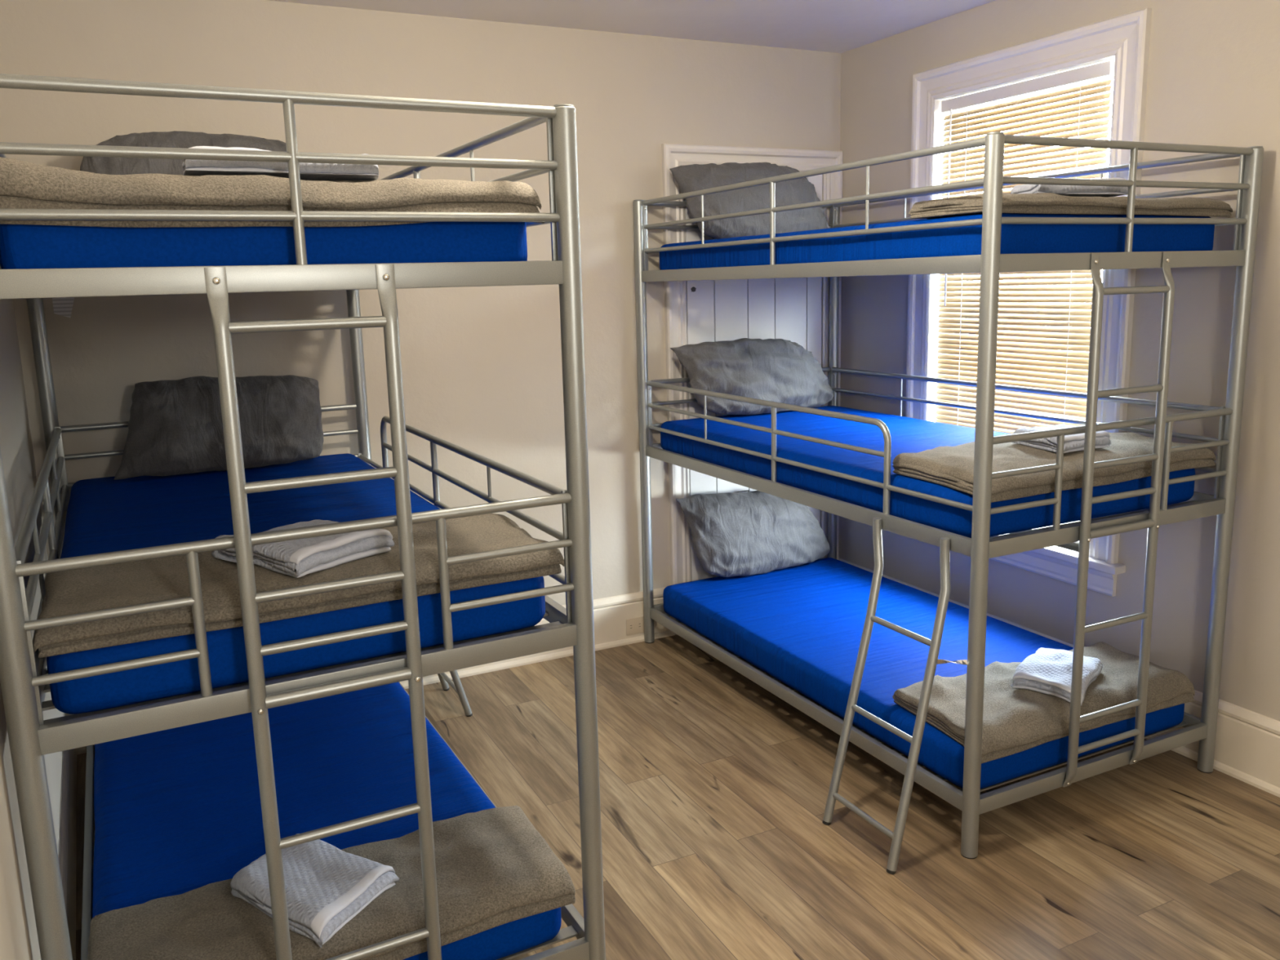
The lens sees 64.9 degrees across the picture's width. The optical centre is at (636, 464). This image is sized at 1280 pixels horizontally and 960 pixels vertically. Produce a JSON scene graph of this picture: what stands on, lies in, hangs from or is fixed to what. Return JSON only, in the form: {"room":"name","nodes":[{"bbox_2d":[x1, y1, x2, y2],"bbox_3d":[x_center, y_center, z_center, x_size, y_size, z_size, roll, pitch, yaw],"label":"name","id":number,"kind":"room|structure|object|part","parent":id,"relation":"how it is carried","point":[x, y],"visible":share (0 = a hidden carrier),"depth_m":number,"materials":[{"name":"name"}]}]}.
{"room":"dormitory","nodes":[
{"label":"dormitory","id":0,"kind":"room"},
{"bbox_2d":[0,266,65,959],"bbox_3d":[-0.806,0.139,1.011,0.329,2.569,5.284,-7,11,-26],"label":"wall","id":1,"kind":"structure","parent":0,"point":[19,940],"depth_m":2.41,"materials":[{"name":"paint"}]},
{"bbox_2d":[60,713,76,959],"bbox_3d":[-0.713,1.287,1.240,0.009,0.223,5.268,-7,12,-28],"label":"baseboard","id":2,"kind":"structure","parent":1,"relation":"attached to","point":[68,822],"depth_m":2.71,"materials":[{"name":"paint"}]},
{"bbox_2d":[0,0,840,604],"bbox_3d":[-0.643,-0.419,4.057,3.812,2.569,0.120,-7,11,-26],"label":"wall","id":3,"kind":"structure","parent":0,"point":[482,366],"depth_m":3.87,"materials":[{"name":"paint"}]},
{"bbox_2d":[71,586,675,754],"bbox_3d":[-0.908,0.783,4.041,2.398,0.223,0.030,-7,11,-26],"label":"baseboard","id":4,"kind":"structure","parent":3,"relation":"attached to","point":[611,614],"depth_m":4.41,"materials":[{"name":"paint"}]},
{"bbox_2d":[626,616,644,635],"bbox_3d":[-0.004,0.716,4.477,0.088,0.074,0.006,-7,11,-26],"label":"wall outlet","id":5,"kind":"object","parent":3,"relation":"attached to","point":[633,625],"visible":1,"depth_m":4.47,"materials":[{"name":"plastic"}]},
{"bbox_2d":[661,143,842,635],"bbox_3d":[0.554,-0.331,4.588,0.923,2.144,0.030,-7,11,-26],"label":"door","id":6,"kind":"structure","parent":3,"relation":"in","point":[793,309],"depth_m":4.49,"materials":[{"name":"paint"}]},
{"bbox_3d":[0.551,-0.288,4.604,0.714,2.029,0.011,-7,11,-26],"label":"panel","id":7,"kind":"part","parent":6,"relation":"part of","materials":[{"name":"paint"}]},
{"bbox_2d":[266,0,995,53],"bbox_3d":[0.421,-1.324,1.410,4.012,0.100,5.534,-7,11,-26],"label":"ceiling","id":8,"kind":"structure","parent":0,"point":[837,26],"depth_m":3.82,"materials":[{"name":"paint"}]},
{"bbox_2d":[75,629,1279,959],"bbox_3d":[0.491,1.302,1.887,4.012,0.100,5.534,-7,11,-26],"label":"floor","id":9,"kind":"structure","parent":0,"point":[717,845],"depth_m":2.87,"materials":[{"name":"wood"}]},
{"bbox_2d":[0,73,605,959],"bbox_3d":[-0.897,0.162,2.740,1.278,1.916,2.005,-7,12,-27],"label":"bunk bed","id":10,"kind":"object","parent":9,"relation":"on","point":[25,680],"visible":0.68,"depth_m":1.81,"materials":[{"name":"silver metal"}]},
{"bbox_3d":[-0.997,0.366,1.624,0.045,1.905,0.045,-7,12,-27],"label":"post","id":11,"kind":"part","parent":10,"relation":"part of","materials":[{"name":"silver metal"}]},
{"bbox_3d":[-1.437,0.027,2.442,0.020,0.020,1.897,-7,12,-27],"label":"guard rail","id":12,"kind":"part","parent":10,"relation":"part of","materials":[{"name":"silver metal"}]},
{"bbox_3d":[-1.442,0.312,2.488,0.020,0.045,1.900,-7,12,-27],"label":"rail","id":13,"kind":"part","parent":10,"relation":"part of","materials":[{"name":"silver metal"}]},
{"bbox_3d":[-1.898,0.083,3.315,0.045,1.905,0.045,-7,12,-27],"label":"post","id":14,"kind":"part","parent":10,"relation":"part of","materials":[{"name":"silver metal"}]},
{"bbox_3d":[-1.422,1.026,2.617,0.020,0.045,1.900,-7,12,-27],"label":"rail","id":15,"kind":"part","parent":10,"relation":"part of","materials":[{"name":"silver metal"}]},
{"bbox_3d":[-0.667,0.416,1.779,0.032,1.503,0.029,-7,12,-27],"label":"ladder rail","id":16,"kind":"part","parent":10,"relation":"part of","materials":[{"name":"silver metal"}]},
{"bbox_2d":[0,222,527,317],"bbox_3d":[-1.031,-0.485,2.582,0.906,0.218,1.865,-7,12,-27],"label":"mattress","id":17,"kind":"object","parent":10,"relation":"on","point":[21,246],"visible":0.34,"depth_m":1.73,"materials":[{"name":"fabric"}]},
{"bbox_2d":[80,130,286,174],"bbox_3d":[-1.405,-0.887,3.226,0.681,0.356,0.200,-7,12,-27],"label":"pillow","id":18,"kind":"object","parent":17,"relation":"on","point":[175,139],"visible":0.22,"depth_m":3.14,"materials":[{"name":"grey fabric"}]},
{"bbox_2d":[0,156,544,227],"bbox_3d":[-0.684,-0.500,1.907,0.938,0.123,0.432,-7,12,-27],"label":"blanket","id":19,"kind":"object","parent":17,"relation":"on","point":[24,184],"visible":0.85,"depth_m":1.69,"materials":[{"name":"grey fabric"}]},
{"bbox_2d":[182,146,378,181],"bbox_3d":[-0.642,-0.553,1.849,0.358,0.050,0.184,-7,12,-27],"label":"towel","id":20,"kind":"object","parent":19,"relation":"on","point":[308,171],"visible":0.65,"depth_m":1.77,"materials":[{"name":"white fabric"}]},
{"bbox_3d":[-0.571,-0.322,1.736,0.963,0.045,0.022,-7,12,-27],"label":"rail","id":21,"kind":"part","parent":10,"relation":"part of","materials":[{"name":"silver metal"}]},
{"bbox_2d":[46,453,545,714],"bbox_3d":[-1.011,0.195,2.705,0.926,0.128,1.844,-7,12,-27],"label":"mattress","id":22,"kind":"object","parent":10,"relation":"on","point":[107,514],"visible":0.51,"depth_m":2.09,"materials":[{"name":"blue fabric"}]},
{"bbox_2d":[113,374,324,479],"bbox_3d":[-1.388,-0.141,3.362,0.668,0.311,0.238,-7,12,-27],"label":"pillow","id":23,"kind":"object","parent":22,"relation":"on","point":[175,427],"visible":0.94,"depth_m":3.29,"materials":[{"name":"grey fabric"}]},
{"bbox_2d":[33,513,564,657],"bbox_3d":[-0.673,0.204,2.058,0.966,0.078,0.507,-7,12,-27],"label":"blanket","id":24,"kind":"object","parent":22,"relation":"on","point":[70,592],"visible":0.64,"depth_m":1.89,"materials":[{"name":"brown fabric"}]},
{"bbox_2d":[211,519,394,577],"bbox_3d":[-0.666,0.152,2.010,0.295,0.057,0.224,6,13,37],"label":"towel","id":25,"kind":"object","parent":24,"relation":"on","point":[300,557],"visible":0.71,"depth_m":1.92,"materials":[{"name":"white fabric"}]},
{"bbox_3d":[-0.552,0.401,1.867,0.963,0.045,0.022,-7,12,-27],"label":"rail","id":26,"kind":"part","parent":10,"relation":"part of","materials":[{"name":"silver metal"}]},
{"bbox_2d":[92,681,561,959],"bbox_3d":[-0.993,0.910,2.825,0.934,0.129,1.861,-7,12,-27],"label":"mattress","id":27,"kind":"object","parent":10,"relation":"on","point":[177,811],"visible":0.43,"depth_m":2.67,"materials":[{"name":"blue fabric"}]},
{"bbox_2d":[87,805,575,959],"bbox_3d":[-0.631,0.939,2.142,0.958,0.088,0.369,-7,12,-27],"label":"blanket","id":28,"kind":"object","parent":27,"relation":"on","point":[494,868],"visible":0.7,"depth_m":2.11,"materials":[{"name":"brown fabric"}]},
{"bbox_2d":[230,833,399,947],"bbox_3d":[-0.686,0.880,2.125,0.317,0.056,0.229,5,12,31],"label":"towel","id":29,"kind":"object","parent":28,"relation":"on","point":[326,886],"visible":0.8,"depth_m":2.09,"materials":[{"name":"white fabric"}]},
{"bbox_3d":[-1.014,-0.024,3.769,0.045,1.905,0.045,-7,12,-27],"label":"post","id":30,"kind":"part","parent":10,"relation":"part of","materials":[{"name":"silver metal"}]},
{"bbox_3d":[-0.419,0.386,1.906,0.032,1.503,0.029,-7,12,-27],"label":"ladder rail","id":31,"kind":"part","parent":10,"relation":"part of","materials":[{"name":"silver metal"}]},
{"bbox_3d":[-0.856,0.479,3.862,0.256,0.875,0.039,-12,14,-44],"label":"ladder rail","id":32,"kind":"part","parent":10,"relation":"part of","materials":[{"name":"silver metal"}]},
{"bbox_3d":[-0.729,0.519,3.621,0.255,0.875,0.049,-11,14,-43],"label":"ladder rail","id":33,"kind":"part","parent":10,"relation":"part of","materials":[{"name":"silver metal"}]},
{"bbox_3d":[-0.604,-0.807,2.747,0.020,0.020,1.897,-7,12,-27],"label":"guard rail","id":34,"kind":"part","parent":10,"relation":"part of","materials":[{"name":"silver metal"}]},
{"bbox_3d":[-0.497,0.078,2.746,0.020,0.278,1.537,-7,12,-27],"label":"guard rail","id":35,"kind":"part","parent":10,"relation":"part of","materials":[{"name":"silver metal"}]},
{"bbox_3d":[-0.545,0.920,3.068,0.020,0.045,1.900,-7,12,-27],"label":"rail","id":36,"kind":"part","parent":10,"relation":"part of","materials":[{"name":"silver metal"}]},
{"bbox_3d":[-0.533,1.115,1.997,0.963,0.045,0.022,-7,12,-27],"label":"rail","id":37,"kind":"part","parent":10,"relation":"part of","materials":[{"name":"silver metal"}]},
{"bbox_3d":[-0.564,0.206,2.938,0.020,0.045,1.900,-7,12,-27],"label":"rail","id":38,"kind":"part","parent":10,"relation":"part of","materials":[{"name":"silver metal"}]},
{"bbox_3d":[-0.112,0.259,2.078,0.045,1.905,0.045,-7,12,-27],"label":"post","id":39,"kind":"part","parent":10,"relation":"part of","materials":[{"name":"silver metal"}]},
{"bbox_2d":[632,131,1263,874],"bbox_3d":[0.813,-0.044,3.622,1.278,1.916,2.005,-7,11,-26],"label":"bunk bed","id":40,"kind":"object","parent":9,"relation":"on","point":[980,547],"visible":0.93,"depth_m":2.89,"materials":[{"name":"silver metal"}]},
{"bbox_3d":[0.035,-0.152,4.321,0.045,1.905,0.045,-7,11,-26],"label":"post","id":41,"kind":"part","parent":40,"relation":"part of","materials":[{"name":"silver metal"}]},
{"bbox_3d":[0.485,-0.115,4.554,0.963,0.045,0.022,-7,11,-26],"label":"rail","id":42,"kind":"part","parent":40,"relation":"part of","materials":[{"name":"silver metal"}]},
{"bbox_3d":[0.504,0.599,4.683,0.963,0.045,0.022,-7,11,-26],"label":"rail","id":43,"kind":"part","parent":40,"relation":"part of","materials":[{"name":"silver metal"}]},
{"bbox_3d":[0.399,-0.105,3.620,0.020,0.278,1.537,-7,11,-26],"label":"guard rail","id":44,"kind":"part","parent":40,"relation":"part of","materials":[{"name":"silver metal"}]},
{"bbox_3d":[0.490,0.794,3.613,0.020,0.045,1.900,-7,11,-26],"label":"rail","id":45,"kind":"part","parent":40,"relation":"part of","materials":[{"name":"silver metal"}]},
{"bbox_3d":[0.471,0.080,3.483,0.020,0.045,1.900,-7,11,-26],"label":"rail","id":46,"kind":"part","parent":40,"relation":"part of","materials":[{"name":"silver metal"}]},
{"bbox_3d":[0.451,-0.643,3.352,0.020,0.045,1.900,-7,11,-26],"label":"rail","id":47,"kind":"part","parent":40,"relation":"part of","materials":[{"name":"silver metal"}]},
{"bbox_3d":[0.456,-0.937,3.305,0.020,0.020,1.897,-7,11,-26],"label":"guard rail","id":48,"kind":"part","parent":40,"relation":"part of","materials":[{"name":"silver metal"}]},
{"bbox_3d":[0.930,-0.254,4.754,0.045,1.905,0.045,-7,11,-26],"label":"post","id":49,"kind":"part","parent":40,"relation":"part of","materials":[{"name":"silver metal"}]},
{"bbox_3d":[0.643,0.605,2.948,0.255,0.875,0.049,-11,14,-41],"label":"ladder rail","id":50,"kind":"part","parent":40,"relation":"part of","materials":[{"name":"silver metal"}]},
{"bbox_3d":[0.764,0.646,2.704,0.256,0.875,0.039,-11,14,-42],"label":"ladder rail","id":51,"kind":"part","parent":40,"relation":"part of","materials":[{"name":"silver metal"}]},
{"bbox_2d":[662,557,1184,788],"bbox_3d":[0.931,0.679,3.813,0.939,0.129,1.861,-7,11,-26],"label":"mattress","id":52,"kind":"object","parent":40,"relation":"on","point":[801,625],"visible":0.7,"depth_m":3.69,"materials":[{"name":"blue fabric"}]},
{"bbox_2d":[675,490,830,577],"bbox_3d":[0.547,0.294,4.538,0.778,0.382,0.202,-7,11,-26],"label":"pillow","id":53,"kind":"object","parent":52,"relation":"on","point":[734,534],"visible":0.88,"depth_m":4.45,"materials":[{"name":"grey fabric"}]},
{"bbox_2d":[892,641,1195,764],"bbox_3d":[1.268,0.706,3.142,0.921,0.108,0.403,-7,11,-26],"label":"blanket","id":54,"kind":"object","parent":52,"relation":"on","point":[1015,720],"visible":0.66,"depth_m":3.02,"materials":[{"name":"grey fabric"}]},
{"bbox_2d":[1011,647,1102,706],"bbox_3d":[1.314,0.638,3.138,0.209,0.072,0.331,6,13,35],"label":"towel","id":55,"kind":"object","parent":54,"relation":"on","point":[1048,671],"visible":0.82,"depth_m":3.07,"materials":[{"name":"white fabric"}]},
{"bbox_2d":[660,405,1195,537],"bbox_3d":[0.909,-0.036,3.691,0.940,0.129,1.836,-7,11,-26],"label":"mattress","id":56,"kind":"object","parent":40,"relation":"on","point":[908,435],"visible":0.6,"depth_m":3.38,"materials":[{"name":"blue fabric"}]},
{"bbox_2d":[670,337,833,415],"bbox_3d":[0.523,-0.389,4.389,0.797,0.329,0.205,-7,11,-26],"label":"pillow","id":57,"kind":"object","parent":56,"relation":"on","point":[781,371],"visible":0.97,"depth_m":4.32,"materials":[{"name":"grey fabric"}]},
{"bbox_2d":[892,424,1216,502],"bbox_3d":[1.219,-0.025,3.076,0.945,0.088,0.543,-7,11,-26],"label":"blanket","id":58,"kind":"object","parent":56,"relation":"on","point":[952,467],"visible":0.63,"depth_m":2.88,"materials":[{"name":"grey fabric"}]},
{"bbox_2d":[1011,423,1111,453],"bbox_3d":[1.287,-0.087,3.043,0.249,0.054,0.226,-7,11,-26],"label":"towel","id":59,"kind":"object","parent":58,"relation":"on","point":[1073,442],"visible":0.55,"depth_m":2.97,"materials":[{"name":"white fabric"}]},
{"bbox_2d":[659,213,1214,270],"bbox_3d":[0.893,-0.758,3.557,0.916,0.129,1.843,-7,11,-26],"label":"mattress","id":60,"kind":"object","parent":40,"relation":"on","point":[1015,238],"visible":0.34,"depth_m":2.84,"materials":[{"name":"blue fabric"}]},
{"bbox_2d":[669,162,830,239],"bbox_3d":[0.499,-1.118,4.282,0.765,0.333,0.194,-7,11,-26],"label":"pillow","id":61,"kind":"object","parent":60,"relation":"on","point":[693,177],"visible":0.66,"depth_m":4.20,"materials":[{"name":"grey fabric"}]},
{"bbox_2d":[908,192,1233,218],"bbox_3d":[1.245,-0.728,2.860,0.928,0.066,0.341,-7,11,-26],"label":"blanket","id":62,"kind":"object","parent":60,"relation":"on","point":[1039,202],"visible":0.77,"depth_m":2.70,"materials":[{"name":"grey fabric"}]},
{"bbox_2d":[1010,177,1128,197],"bbox_3d":[1.228,-0.788,2.852,0.376,0.055,0.195,-5,11,-19],"label":"towel","id":63,"kind":"object","parent":62,"relation":"on","point":[1065,190],"visible":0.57,"depth_m":2.78,"materials":[{"name":"white fabric"}]},
{"bbox_3d":[0.895,0.136,2.610,0.045,1.905,0.045,-7,11,-26],"label":"post","id":64,"kind":"part","parent":40,"relation":"part of","materials":[{"name":"silver metal"}]},
{"bbox_3d":[1.339,-0.304,3.855,0.020,0.020,1.897,-7,11,-26],"label":"guard rail","id":65,"kind":"part","parent":40,"relation":"part of","materials":[{"name":"silver metal"}]},
{"bbox_3d":[1.319,-1.036,3.722,0.020,0.020,1.897,-7,11,-26],"label":"guard rail","id":66,"kind":"part","parent":40,"relation":"part of","materials":[{"name":"silver metal"}]},
{"bbox_3d":[1.228,0.188,2.756,0.032,1.503,0.029,-7,11,-26],"label":"ladder rail","id":67,"kind":"part","parent":40,"relation":"part of","materials":[{"name":"silver metal"}]},
{"bbox_3d":[1.364,0.887,2.972,0.963,0.045,0.022,-7,11,-26],"label":"rail","id":68,"kind":"part","parent":40,"relation":"part of","materials":[{"name":"silver metal"}]},
{"bbox_3d":[1.345,0.173,2.842,0.963,0.045,0.022,-7,11,-26],"label":"rail","id":69,"kind":"part","parent":40,"relation":"part of","materials":[{"name":"silver metal"}]},
{"bbox_3d":[1.325,-0.550,2.711,0.963,0.045,0.022,-7,11,-26],"label":"rail","id":70,"kind":"part","parent":40,"relation":"part of","materials":[{"name":"silver metal"}]},
{"bbox_3d":[1.478,0.159,2.877,0.032,1.503,0.029,-7,11,-26],"label":"ladder rail","id":71,"kind":"part","parent":40,"relation":"part of","materials":[{"name":"silver metal"}]},
{"bbox_3d":[1.378,0.692,4.042,0.020,0.045,1.900,-7,11,-26],"label":"rail","id":72,"kind":"part","parent":40,"relation":"part of","materials":[{"name":"silver metal"}]},
{"bbox_3d":[1.359,-0.022,3.912,0.020,0.045,1.900,-7,11,-26],"label":"rail","id":73,"kind":"part","parent":40,"relation":"part of","materials":[{"name":"silver metal"}]},
{"bbox_3d":[1.790,0.033,3.042,0.045,1.905,0.045,-7,11,-26],"label":"post","id":74,"kind":"part","parent":40,"relation":"part of","materials":[{"name":"silver metal"}]},
{"bbox_2d":[838,0,1279,721],"bbox_3d":[2.192,-0.205,2.459,0.140,2.569,5.284,-7,11,-26],"label":"wall","id":75,"kind":"structure","parent":0,"point":[1214,68],"depth_m":3.22,"materials":[{"name":"paint"}]},
{"bbox_2d":[905,8,1151,596],"bbox_3d":[1.453,-0.574,3.839,0.191,1.930,1.134,-7,11,-26],"label":"window","id":76,"kind":"structure","parent":75,"relation":"in","point":[1123,39],"depth_m":3.57,"materials":[{"name":"paint"}]},
{"bbox_2d":[935,60,1114,433],"bbox_3d":[1.425,-0.664,3.825,0.046,1.500,0.790,-7,11,-26],"label":"window blind","id":77,"kind":"object","parent":76,"relation":"attached to","point":[1029,353],"visible":0.55,"depth_m":3.75,"materials":[{"name":"paint"}]},
{"bbox_3d":[1.309,-0.677,4.050,0.001,1.424,0.002,-7,11,-26],"label":"ladder cord","id":78,"kind":"part","parent":77,"relation":"part of","materials":[{"name":"fabric"}]},
{"bbox_3d":[1.544,-0.598,3.582,0.001,1.424,0.002,-7,11,-26],"label":"ladder cord","id":79,"kind":"part","parent":77,"relation":"part of","materials":[{"name":"fabric"}]},
{"bbox_3d":[1.515,-0.582,3.869,0.035,1.693,0.836,-7,11,-26],"label":"sash","id":80,"kind":"part","parent":76,"relation":"part of","materials":[{"name":"paint"}]},
{"bbox_3d":[1.476,0.271,3.993,0.191,0.028,1.134,-7,11,-26],"label":"sill","id":81,"kind":"part","parent":76,"relation":"part of","materials":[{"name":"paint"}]},
{"bbox_2d":[838,558,1279,797],"bbox_3d":[2.147,0.957,2.632,0.030,0.223,5.284,-7,11,-26],"label":"baseboard","id":82,"kind":"structure","parent":75,"relation":"attached to","point":[1247,746],"depth_m":3.14,"materials":[{"name":"paint"}]}
]}

